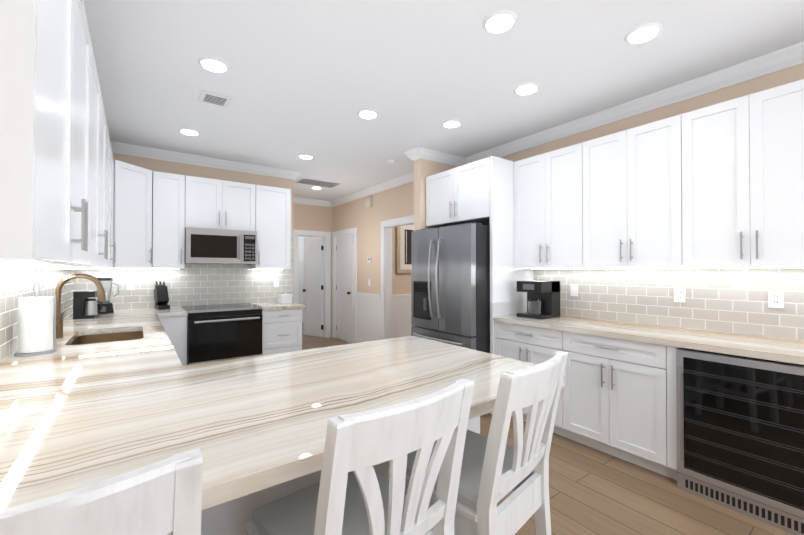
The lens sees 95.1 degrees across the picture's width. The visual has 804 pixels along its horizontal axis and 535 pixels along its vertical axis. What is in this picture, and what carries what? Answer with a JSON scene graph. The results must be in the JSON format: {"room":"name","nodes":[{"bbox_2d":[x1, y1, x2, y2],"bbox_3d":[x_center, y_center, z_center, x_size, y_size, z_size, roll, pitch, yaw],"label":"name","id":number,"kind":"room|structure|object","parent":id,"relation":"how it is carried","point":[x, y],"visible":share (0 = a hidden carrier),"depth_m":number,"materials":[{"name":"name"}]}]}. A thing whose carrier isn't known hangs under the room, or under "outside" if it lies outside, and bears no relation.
{"room":"kitchen","nodes":[
{"label":"kitchen","id":0,"kind":"room"},
{"bbox_2d":[0,267,75,361],"bbox_3d":[-2.209,0.218,2.161,0.002,0.467,4.130,0,-1,-36],"label":"backsplash","id":1,"kind":"structure","parent":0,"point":[15,282],"depth_m":2.01,"materials":[{"name":"tile"}]},
{"bbox_2d":[0,0,95,267],"bbox_3d":[-1.259,-0.541,1.156,0.341,1.052,1.219,0,-1,-36],"label":"upper cabinet","id":2,"kind":"object","parent":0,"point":[56,180],"depth_m":0.93,"materials":[{"name":"white wood"}]},
{"bbox_2d":[0,265,81,268],"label":"under-cabinet light","id":3,"kind":"object","parent":2,"relation":"attached to","point":[19,266],"depth_m":1.74,"materials":[{"name":"white plastic"}]},
{"bbox_2d":[96,69,107,267],"bbox_3d":[-1.917,-0.533,2.061,0.341,1.052,1.259,0,-1,-36],"label":"upper cabinet","id":4,"kind":"object","parent":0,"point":[101,123],"depth_m":2.33,"materials":[{"name":"white wood"}]},
{"bbox_2d":[108,132,115,267],"bbox_3d":[-2.568,-0.525,2.958,0.341,1.052,1.198,0,-1,-36],"label":"upper cabinet","id":5,"kind":"object","parent":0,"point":[110,155],"depth_m":3.12,"materials":[{"name":"white wood"}]},
{"bbox_2d":[113,153,292,233],"bbox_3d":[-3.040,0.023,5.279,2.320,2.740,1.890,0,-1,-36],"label":"wall","id":6,"kind":"structure","parent":0,"point":[157,165],"depth_m":4.57,"materials":[{"name":"beige paint"}]},
{"bbox_2d":[113,160,151,268],"bbox_3d":[-2.973,-0.518,3.784,0.660,1.053,0.610,0,-1,-36],"label":"upper cabinet","id":7,"kind":"object","parent":6,"relation":"attached to","point":[132,219],"visible":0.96,"depth_m":3.74,"materials":[{"name":"white wood"}]},
{"bbox_2d":[151,171,194,268],"bbox_3d":[-2.637,-0.514,4.198,0.363,1.052,0.330,0,-1,-36],"label":"upper cabinet","id":8,"kind":"object","parent":6,"relation":"attached to","point":[180,203],"depth_m":4.06,"materials":[{"name":"white wood"}]},
{"bbox_2d":[76,234,292,309],"bbox_3d":[-2.471,0.014,4.522,2.290,0.975,0.002,0,-1,-36],"label":"backsplash","id":9,"kind":"structure","parent":6,"relation":"attached to","point":[195,284],"depth_m":4.49,"materials":[{"name":"tile"}]},
{"bbox_2d":[127,280,134,289],"bbox_3d":[-3.030,0.193,4.107,0.072,0.116,0.009,0,-1,-36],"label":"electrical outlet","id":10,"kind":"object","parent":9,"relation":"attached to","point":[130,284],"visible":1,"depth_m":4.11,"materials":[{"name":"white plastic"}]},
{"bbox_2d":[253,269,282,269],"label":"under-cabinet light","id":11,"kind":"object","parent":9,"relation":"attached to","point":[253,269],"depth_m":4.87,"materials":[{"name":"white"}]},
{"bbox_2d":[274,279,278,286],"bbox_3d":[-1.728,0.211,5.053,0.072,0.116,0.008,0,-1,-36],"label":"light switch","id":12,"kind":"object","parent":9,"relation":"attached to","point":[276,282],"visible":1,"depth_m":5.05,"materials":[{"name":"white plastic"}]},
{"bbox_2d":[110,141,300,179],"bbox_3d":[-2.389,-1.303,4.543,2.314,0.100,0.084,0,-1,-36],"label":"crown molding","id":13,"kind":"structure","parent":6,"relation":"attached to","point":[120,148],"depth_m":4.47,"materials":[{"name":"white wood"}]},
{"bbox_2d":[191,177,258,230],"bbox_3d":[-2.231,-0.743,4.495,0.760,0.589,0.330,0,-1,-36],"label":"upper cabinet","id":14,"kind":"object","parent":6,"relation":"attached to","point":[219,204],"depth_m":4.38,"materials":[{"name":"white wood"}]},
{"bbox_2d":[185,227,256,263],"bbox_3d":[-2.195,-0.246,4.441,0.756,0.400,0.457,0,-1,-36],"label":"microwave","id":15,"kind":"object","parent":14,"relation":"attached to","point":[212,246],"visible":1,"depth_m":4.27,"materials":[{"name":"silver metal"}]},
{"bbox_2d":[249,185,290,268],"bbox_3d":[-1.768,-0.509,4.830,0.505,1.052,0.330,0,-1,-36],"label":"upper cabinet","id":16,"kind":"object","parent":6,"relation":"attached to","point":[274,233],"depth_m":4.73,"materials":[{"name":"white wood"}]},
{"bbox_2d":[298,236,313,321],"bbox_3d":[-3.131,0.058,9.334,2.820,2.740,0.120,0,-1,-36],"label":"wall","id":17,"kind":"structure","parent":0,"point":[301,267],"depth_m":9.61,"materials":[{"name":"white paint"}]},
{"bbox_2d":[293,203,331,336],"bbox_3d":[-2.039,0.039,7.100,1.440,2.740,0.120,0,-1,-36],"label":"wall","id":18,"kind":"structure","parent":0,"point":[311,217],"depth_m":7.26,"materials":[{"name":"beige paint"}]},
{"bbox_2d":[293,197,329,205],"bbox_3d":[-1.975,-1.282,7.031,1.230,0.100,0.084,0,-1,-36],"label":"crown molding","id":19,"kind":"structure","parent":18,"relation":"attached to","point":[295,199],"depth_m":7.17,"materials":[{"name":"white wood"}]},
{"bbox_2d":[303,237,322,336],"bbox_3d":[-1.844,0.395,7.545,0.284,2.020,0.502,0,-1,-36],"label":"door","id":20,"kind":"structure","parent":18,"relation":"in","point":[313,291],"depth_m":7.54,"materials":[{"name":"white wood"}]},
{"bbox_2d":[332,181,413,293],"bbox_3d":[-0.391,0.031,6.159,0.120,2.740,3.620,0,-1,-36],"label":"wall","id":21,"kind":"structure","parent":0,"point":[394,202],"depth_m":6.23,"materials":[{"name":"beige paint"}]},
{"bbox_2d":[293,227,356,342],"bbox_3d":[-1.430,0.342,6.897,0.930,2.130,1.160,0,-1,-36],"label":"door frame","id":22,"kind":"structure","parent":21,"relation":"attached to","point":[326,236],"depth_m":7.36,"materials":[{"name":"white wood"}]},
{"bbox_2d":[336,233,353,343],"bbox_3d":[-1.109,0.391,7.034,0.183,2.020,0.785,0,-1,-36],"label":"pantry door","id":23,"kind":"structure","parent":21,"relation":"in","point":[345,292],"depth_m":7.01,"materials":[{"name":"white wood"}]},
{"bbox_2d":[356,292,380,342],"bbox_3d":[-0.582,0.922,6.284,0.032,0.960,0.820,0,-1,-36],"label":"wainscot","id":24,"kind":"structure","parent":21,"relation":"attached to","point":[368,316],"depth_m":6.28,"materials":[{"name":"white paint"}]},
{"bbox_2d":[365,197,372,207],"bbox_3d":[-0.560,-1.103,6.255,0.049,0.150,0.160,0,-1,-36],"label":"door chime","id":25,"kind":"object","parent":21,"relation":"attached to","point":[368,202],"visible":1,"depth_m":6.22,"materials":[{"name":"beige plastic"}]},
{"bbox_2d":[330,172,413,206],"bbox_3d":[-0.433,-1.290,6.053,0.084,0.100,3.480,0,-1,-36],"label":"crown molding","id":26,"kind":"structure","parent":21,"relation":"attached to","point":[409,177],"depth_m":6.03,"materials":[{"name":"white wood"}]},
{"bbox_2d":[381,215,413,339],"bbox_3d":[0.120,0.320,5.452,0.160,2.150,1.360,0,-1,-36],"label":"door frame","id":27,"kind":"structure","parent":21,"relation":"attached to","point":[387,226],"depth_m":5.90,"materials":[{"name":"white wood"}]},
{"bbox_2d":[392,227,410,294],"bbox_3d":[0.779,0.044,7.627,3.500,2.740,0.120,0,-1,-36],"label":"wall","id":28,"kind":"structure","parent":0,"point":[401,283],"depth_m":6.91,"materials":[{"name":"beige paint"}]},
{"bbox_2d":[392,294,413,337],"bbox_3d":[0.783,0.963,7.529,3.360,0.900,0.030,0,-1,-36],"label":"wainscot","id":29,"kind":"structure","parent":28,"relation":"attached to","point":[401,303],"depth_m":6.96,"materials":[{"name":"white"}]},
{"bbox_2d":[396,224,413,272],"bbox_3d":[0.281,-0.391,7.150,0.930,1.000,0.042,0,-1,-36],"label":"picture frame","id":30,"kind":"object","parent":28,"relation":"attached to","point":[403,249],"visible":0.27,"depth_m":6.95,"materials":[{"name":"beige wood"}]},
{"bbox_2d":[414,158,455,230],"bbox_3d":[0.465,0.017,4.469,0.720,2.740,0.120,0,-1,-36],"label":"wall","id":31,"kind":"structure","parent":0,"point":[424,169],"depth_m":4.26,"materials":[{"name":"beige paint"}]},
{"bbox_2d":[404,150,417,160],"bbox_3d":[0.288,-1.304,4.466,0.584,0.100,0.104,0,-1,-36],"label":"crown molding","id":32,"kind":"structure","parent":31,"relation":"attached to","point":[407,153],"depth_m":4.30,"materials":[{"name":"white wood"}]},
{"bbox_2d":[410,146,465,166],"bbox_3d":[0.448,-1.305,4.348,0.704,0.100,0.094,0,-1,-36],"label":"crown molding","id":33,"kind":"structure","parent":31,"relation":"attached to","point":[418,152],"depth_m":4.31,"materials":[{"name":"white wood"}]},
{"bbox_2d":[83,0,803,200],"bbox_3d":[0.273,-1.391,4.762,8.260,0.080,11.900,0,-1,-36],"label":"ceiling","id":34,"kind":"structure","parent":0,"point":[312,77],"depth_m":2.52,"materials":[{"name":"white paint"}]},
{"bbox_2d":[178,128,200,135],"bbox_3d":[-2.126,-1.353,3.674,0.195,0.013,0.195,0,-1,15],"label":"recessed light","id":35,"kind":"object","parent":34,"relation":"in","point":[188,131],"depth_m":3.64,"materials":[{"name":"white plastic"}]},
{"bbox_2d":[197,56,229,71],"bbox_3d":[-1.270,-1.364,2.479,0.195,0.013,0.195,0,-1,15],"label":"recessed light","id":36,"kind":"object","parent":34,"relation":"in","point":[214,64],"depth_m":2.46,"materials":[{"name":"white plastic"}]},
{"bbox_2d":[198,90,232,107],"bbox_3d":[-1.510,-1.361,2.969,0.221,0.009,0.236,0,-1,-36],"label":"ceiling vent","id":37,"kind":"object","parent":34,"relation":"in","point":[215,99],"depth_m":2.97,"materials":[{"name":"white metal"}]},
{"bbox_2d":[298,154,313,158],"bbox_3d":[-1.169,-1.347,4.468,0.195,0.013,0.195,0,-1,-42],"label":"recessed light","id":38,"kind":"object","parent":34,"relation":"in","point":[304,156],"depth_m":4.44,"materials":[{"name":"white plastic"}]},
{"bbox_2d":[293,177,341,187],"bbox_3d":[-1.328,-1.337,5.796,0.669,0.009,0.401,0,-1,-36],"label":"ceiling vent","id":39,"kind":"object","parent":34,"relation":"in","point":[302,180],"depth_m":5.77,"materials":[{"name":"white metal"}]},
{"bbox_2d":[357,109,378,118],"bbox_3d":[-0.302,-1.357,3.257,0.195,0.013,0.195,0,-1,15],"label":"recessed light","id":40,"kind":"object","parent":34,"relation":"in","point":[364,113],"depth_m":3.23,"materials":[{"name":"white plastic"}]},
{"bbox_2d":[386,159,395,164],"bbox_3d":[-0.138,-1.334,4.648,0.130,0.034,0.130,0,-1,-36],"label":"smoke detector","id":41,"kind":"object","parent":34,"relation":"attached to","point":[390,161],"visible":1,"depth_m":4.61,"materials":[{"name":"white plastic"}]},
{"bbox_2d":[441,119,461,127],"bbox_3d":[0.470,-1.355,3.471,0.195,0.013,0.195,0,-1,15],"label":"recessed light","id":42,"kind":"object","parent":34,"relation":"in","point":[451,123],"depth_m":3.44,"materials":[{"name":"white plastic"}]},
{"bbox_2d":[482,10,517,32],"bbox_3d":[0.546,-1.367,2.056,0.195,0.013,0.195,0,-1,15],"label":"recessed light","id":43,"kind":"object","parent":34,"relation":"in","point":[499,21],"depth_m":2.03,"materials":[{"name":"white plastic"}]},
{"bbox_2d":[513,82,539,94],"bbox_3d":[0.952,-1.361,2.807,0.195,0.013,0.195,0,-1,-42],"label":"recessed light","id":44,"kind":"object","parent":34,"relation":"in","point":[526,88],"depth_m":2.78,"materials":[{"name":"white plastic"}]},
{"bbox_2d":[624,22,663,43],"bbox_3d":[1.414,-1.366,2.154,0.195,0.013,0.195,0,-1,-42],"label":"recessed light","id":45,"kind":"object","parent":34,"relation":"in","point":[647,31],"depth_m":2.14,"materials":[{"name":"white plastic"}]},
{"bbox_2d":[302,322,792,534],"bbox_3d":[0.273,1.419,4.738,8.260,0.060,11.900,0,-1,-36],"label":"floor","id":46,"kind":"structure","parent":0,"point":[592,491],"depth_m":2.15,"materials":[{"name":"brown wood"}]},
{"bbox_2d":[0,448,202,534],"bbox_3d":[-0.613,0.821,0.622,0.446,1.064,0.515,0,-1,-36],"label":"stool","id":47,"kind":"object","parent":46,"relation":"on","point":[163,497],"visible":1,"depth_m":0.51,"materials":[{"name":"white wood"}]},
{"bbox_2d":[159,316,186,365],"bbox_3d":[-2.567,0.946,4.057,0.275,0.874,0.620,0,-1,-36],"label":"base cabinet","id":48,"kind":"object","parent":46,"relation":"on","point":[175,327],"depth_m":3.84,"materials":[{"name":"white wood"}]},
{"bbox_2d":[182,303,262,364],"bbox_3d":[-2.112,0.910,4.318,0.759,0.950,0.729,0,-1,-36],"label":"range","id":49,"kind":"object","parent":46,"relation":"on","point":[218,332],"visible":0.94,"depth_m":4.06,"materials":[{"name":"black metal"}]},
{"bbox_2d":[201,470,320,534],"bbox_3d":[-0.517,0.925,1.628,0.680,0.874,0.580,0,-1,-36],"label":"base cabinet","id":50,"kind":"object","parent":46,"relation":"on","point":[233,517],"depth_m":1.23,"materials":[{"name":"white wood"}]},
{"bbox_2d":[262,308,301,354],"bbox_3d":[-1.637,0.952,4.733,0.490,0.874,0.620,0,-1,-36],"label":"base cabinet","id":51,"kind":"object","parent":46,"relation":"on","point":[281,331],"depth_m":4.48,"materials":[{"name":"white wood"}]},
{"bbox_2d":[251,302,305,310],"bbox_3d":[-1.618,0.494,4.739,0.528,0.040,0.642,0,-1,-36],"label":"countertop","id":52,"kind":"structure","parent":51,"relation":"on","point":[273,306],"depth_m":4.57,"materials":[{"name":"beige stone"}]},
{"bbox_2d":[277,293,292,303],"bbox_3d":[-1.559,0.409,4.887,0.156,0.130,0.136,0,-1,-41],"label":"canister","id":53,"kind":"object","parent":52,"relation":"on","point":[284,298],"visible":1,"depth_m":4.85,"materials":[{"name":"white ceramic"}]},
{"bbox_2d":[246,378,473,534],"bbox_3d":[-0.117,0.825,0.990,0.431,1.064,0.508,0,-1,-41],"label":"stool","id":54,"kind":"object","parent":46,"relation":"on","point":[352,492],"visible":1,"depth_m":0.85,"materials":[{"name":"white wood"}]},
{"bbox_2d":[373,416,479,479],"bbox_3d":[-0.051,0.928,1.955,0.698,0.874,0.600,0,-1,-36],"label":"base cabinet","id":55,"kind":"object","parent":46,"relation":"on","point":[474,423],"depth_m":1.72,"materials":[{"name":"white wood"}]},
{"bbox_2d":[411,222,489,352],"bbox_3d":[0.680,0.482,3.944,0.946,1.800,0.900,0,-1,-36],"label":"refrigerator","id":56,"kind":"object","parent":46,"relation":"on","point":[450,284],"visible":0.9,"depth_m":3.53,"materials":[{"name":"grey metal"}]},
{"bbox_2d":[388,351,567,534],"bbox_3d":[0.279,0.827,1.303,0.508,1.064,0.431,0,-1,44],"label":"stool","id":57,"kind":"object","parent":46,"relation":"on","point":[495,468],"visible":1,"depth_m":1.14,"materials":[{"name":"white wood"}]},
{"bbox_2d":[490,156,533,414],"bbox_3d":[1.102,0.164,3.649,0.647,2.430,0.032,0,-1,-36],"label":"panel","id":58,"kind":"object","parent":46,"relation":"on","point":[506,298],"visible":0.5,"depth_m":3.54,"materials":[{"name":"white wood"}]},
{"bbox_2d":[495,321,554,432],"bbox_3d":[1.339,0.940,3.335,0.620,0.874,0.739,0,-1,-36],"label":"base cabinet","id":59,"kind":"object","parent":46,"relation":"on","point":[529,344],"depth_m":3.19,"materials":[{"name":"white wood"}]},
{"bbox_2d":[551,329,678,479],"bbox_3d":[1.725,0.935,2.804,0.620,0.874,0.815,0,-1,-36],"label":"base cabinet","id":60,"kind":"object","parent":46,"relation":"on","point":[617,397],"depth_m":2.56,"materials":[{"name":"white wood"}]},
{"bbox_2d":[493,314,803,364],"bbox_3d":[2.178,0.472,2.168,0.642,0.040,3.620,0,-1,-36],"label":"countertop","id":61,"kind":"structure","parent":60,"relation":"on","point":[773,348],"depth_m":2.42,"materials":[{"name":"beige stone"}]},
{"bbox_2d":[517,280,559,319],"bbox_3d":[1.274,0.294,3.436,0.303,0.335,0.260,0,-1,-36],"label":"coffee maker","id":62,"kind":"object","parent":61,"relation":"on","point":[543,299],"visible":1,"depth_m":3.36,"materials":[{"name":"black plastic"}]},
{"bbox_2d":[676,347,803,534],"bbox_3d":[2.100,0.935,2.195,0.639,0.863,0.606,0,-1,-36],"label":"beverage cooler","id":63,"kind":"object","parent":46,"relation":"on","point":[740,432],"visible":1,"depth_m":2.02,"materials":[{"name":"black glass"}]},
{"bbox_3d":[-2.038,0.933,2.496,0.671,0.874,3.771,0,-1,-36],"label":"base cabinet","id":64,"kind":"object","parent":46,"relation":"on","visible":0},
{"bbox_2d":[0,273,251,509],"bbox_3d":[-1.879,0.371,2.298,0.692,0.665,4.287,0,-1,-36],"label":"countertop","id":65,"kind":"structure","parent":64,"relation":"on","point":[101,397],"depth_m":1.15,"materials":[{"name":"beige stone"}]},
{"bbox_2d":[14,284,56,356],"bbox_3d":[-1.921,0.269,1.930,0.160,0.360,0.160,0,-1,-36],"label":"paper towel","id":66,"kind":"object","parent":65,"relation":"on","point":[35,325],"visible":1,"depth_m":1.89,"materials":[{"name":"white paper"}]},
{"bbox_2d":[53,273,105,338],"bbox_3d":[-2.121,0.246,2.414,0.272,0.414,0.102,0,-1,-36],"label":"faucet","id":67,"kind":"object","parent":65,"relation":"on","point":[101,292],"depth_m":2.37,"materials":[{"name":"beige metal"}]},
{"bbox_2d":[73,290,101,318],"bbox_3d":[-2.878,0.339,3.382,0.187,0.245,0.180,0,-1,-28],"label":"coffee maker","id":68,"kind":"object","parent":65,"relation":"on","point":[84,305],"visible":0.98,"depth_m":3.31,"materials":[{"name":"black plastic"}]},
{"bbox_2d":[95,278,118,313],"bbox_3d":[-3.020,0.284,3.750,0.208,0.360,0.173,0,-1,-36],"label":"blender","id":69,"kind":"object","parent":65,"relation":"on","point":[107,306],"visible":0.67,"depth_m":3.71,"materials":[{"name":"clear glass"}]},
{"bbox_2d":[71,331,142,344],"bbox_3d":[-1.997,0.601,2.502,0.404,0.210,0.724,0,-1,-36],"label":"sink basin","id":70,"kind":"object","parent":65,"relation":"in","point":[96,336],"depth_m":2.76,"materials":[{"name":"gold metal"}]},
{"bbox_2d":[154,280,169,309],"bbox_3d":[-2.725,0.305,4.167,0.235,0.325,0.110,0,-1,44],"label":"knife block","id":71,"kind":"object","parent":65,"relation":"on","point":[161,297],"visible":0.98,"depth_m":4.14,"materials":[{"name":"black plastic"}]},
{"bbox_2d":[252,336,565,492],"bbox_3d":[-0.127,0.467,1.625,1.297,0.040,1.140,0,-1,-36],"label":"countertop","id":72,"kind":"structure","parent":64,"relation":"on","point":[295,394],"depth_m":1.39,"materials":[{"name":"beige stone"}]},
{"bbox_2d":[500,63,803,338],"bbox_3d":[2.368,0.000,2.582,0.140,2.740,5.410,0,-1,-36],"label":"wall","id":73,"kind":"structure","parent":0,"point":[774,79],"depth_m":2.83,"materials":[{"name":"beige paint"}]},
{"bbox_2d":[426,157,489,227],"bbox_3d":[0.796,-0.762,4.040,0.678,0.570,0.944,0,-1,-36],"label":"upper cabinet","id":74,"kind":"object","parent":73,"relation":"attached to","point":[459,195],"visible":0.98,"depth_m":3.82,"materials":[{"name":"white wood"}]},
{"bbox_2d":[514,145,573,267],"bbox_3d":[1.460,-0.521,3.429,0.330,1.052,0.750,0,-1,-36],"label":"upper cabinet","id":75,"kind":"object","parent":73,"relation":"attached to","point":[543,183],"depth_m":3.36,"materials":[{"name":"white wood"}]},
{"bbox_2d":[574,119,669,267],"bbox_3d":[1.847,-0.526,2.895,0.330,1.052,0.810,0,-1,-36],"label":"upper cabinet","id":76,"kind":"object","parent":73,"relation":"attached to","point":[622,216],"depth_m":2.82,"materials":[{"name":"white wood"}]},
{"bbox_2d":[466,42,803,163],"bbox_3d":[2.271,-1.320,2.536,0.084,0.100,5.150,0,-1,-36],"label":"crown molding","id":77,"kind":"structure","parent":73,"relation":"attached to","point":[779,60],"depth_m":2.84,"materials":[{"name":"white wood"}]},
{"bbox_2d":[534,267,803,339],"bbox_3d":[2.439,0.220,2.360,0.002,0.467,3.620,0,-1,-36],"label":"backsplash","id":78,"kind":"structure","parent":73,"relation":"attached to","point":[729,300],"depth_m":2.74,"materials":[{"name":"tile"}]},
{"bbox_2d":[570,284,577,295],"bbox_3d":[1.626,0.213,3.469,0.008,0.116,0.072,0,-1,-36],"label":"electrical outlet","id":79,"kind":"object","parent":78,"relation":"attached to","point":[573,289],"visible":1,"depth_m":3.47,"materials":[{"name":"white plastic"}]},
{"bbox_2d":[531,267,803,268],"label":"under-cabinet light","id":80,"kind":"object","parent":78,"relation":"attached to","point":[711,267],"depth_m":2.64,"materials":[{"name":"white plastic"}]},
{"bbox_2d":[674,287,685,302],"bbox_3d":[2.114,0.207,2.798,0.009,0.116,0.072,0,-1,-36],"label":"electrical outlet","id":81,"kind":"object","parent":78,"relation":"attached to","point":[679,294],"visible":1,"depth_m":2.79,"materials":[{"name":"white plastic"}]},
{"bbox_2d":[768,290,783,307],"bbox_3d":[2.420,0.203,2.377,0.009,0.116,0.072,0,-1,-36],"label":"electrical outlet","id":82,"kind":"object","parent":78,"relation":"attached to","point":[775,298],"visible":1,"depth_m":2.38,"materials":[{"name":"white plastic"}]},
{"bbox_2d":[666,79,803,267],"bbox_3d":[2.253,-0.530,2.337,0.330,1.052,0.810,0,-1,-36],"label":"upper cabinet","id":83,"kind":"object","parent":73,"relation":"attached to","point":[719,184],"depth_m":2.28,"materials":[{"name":"white wood"}]}
]}

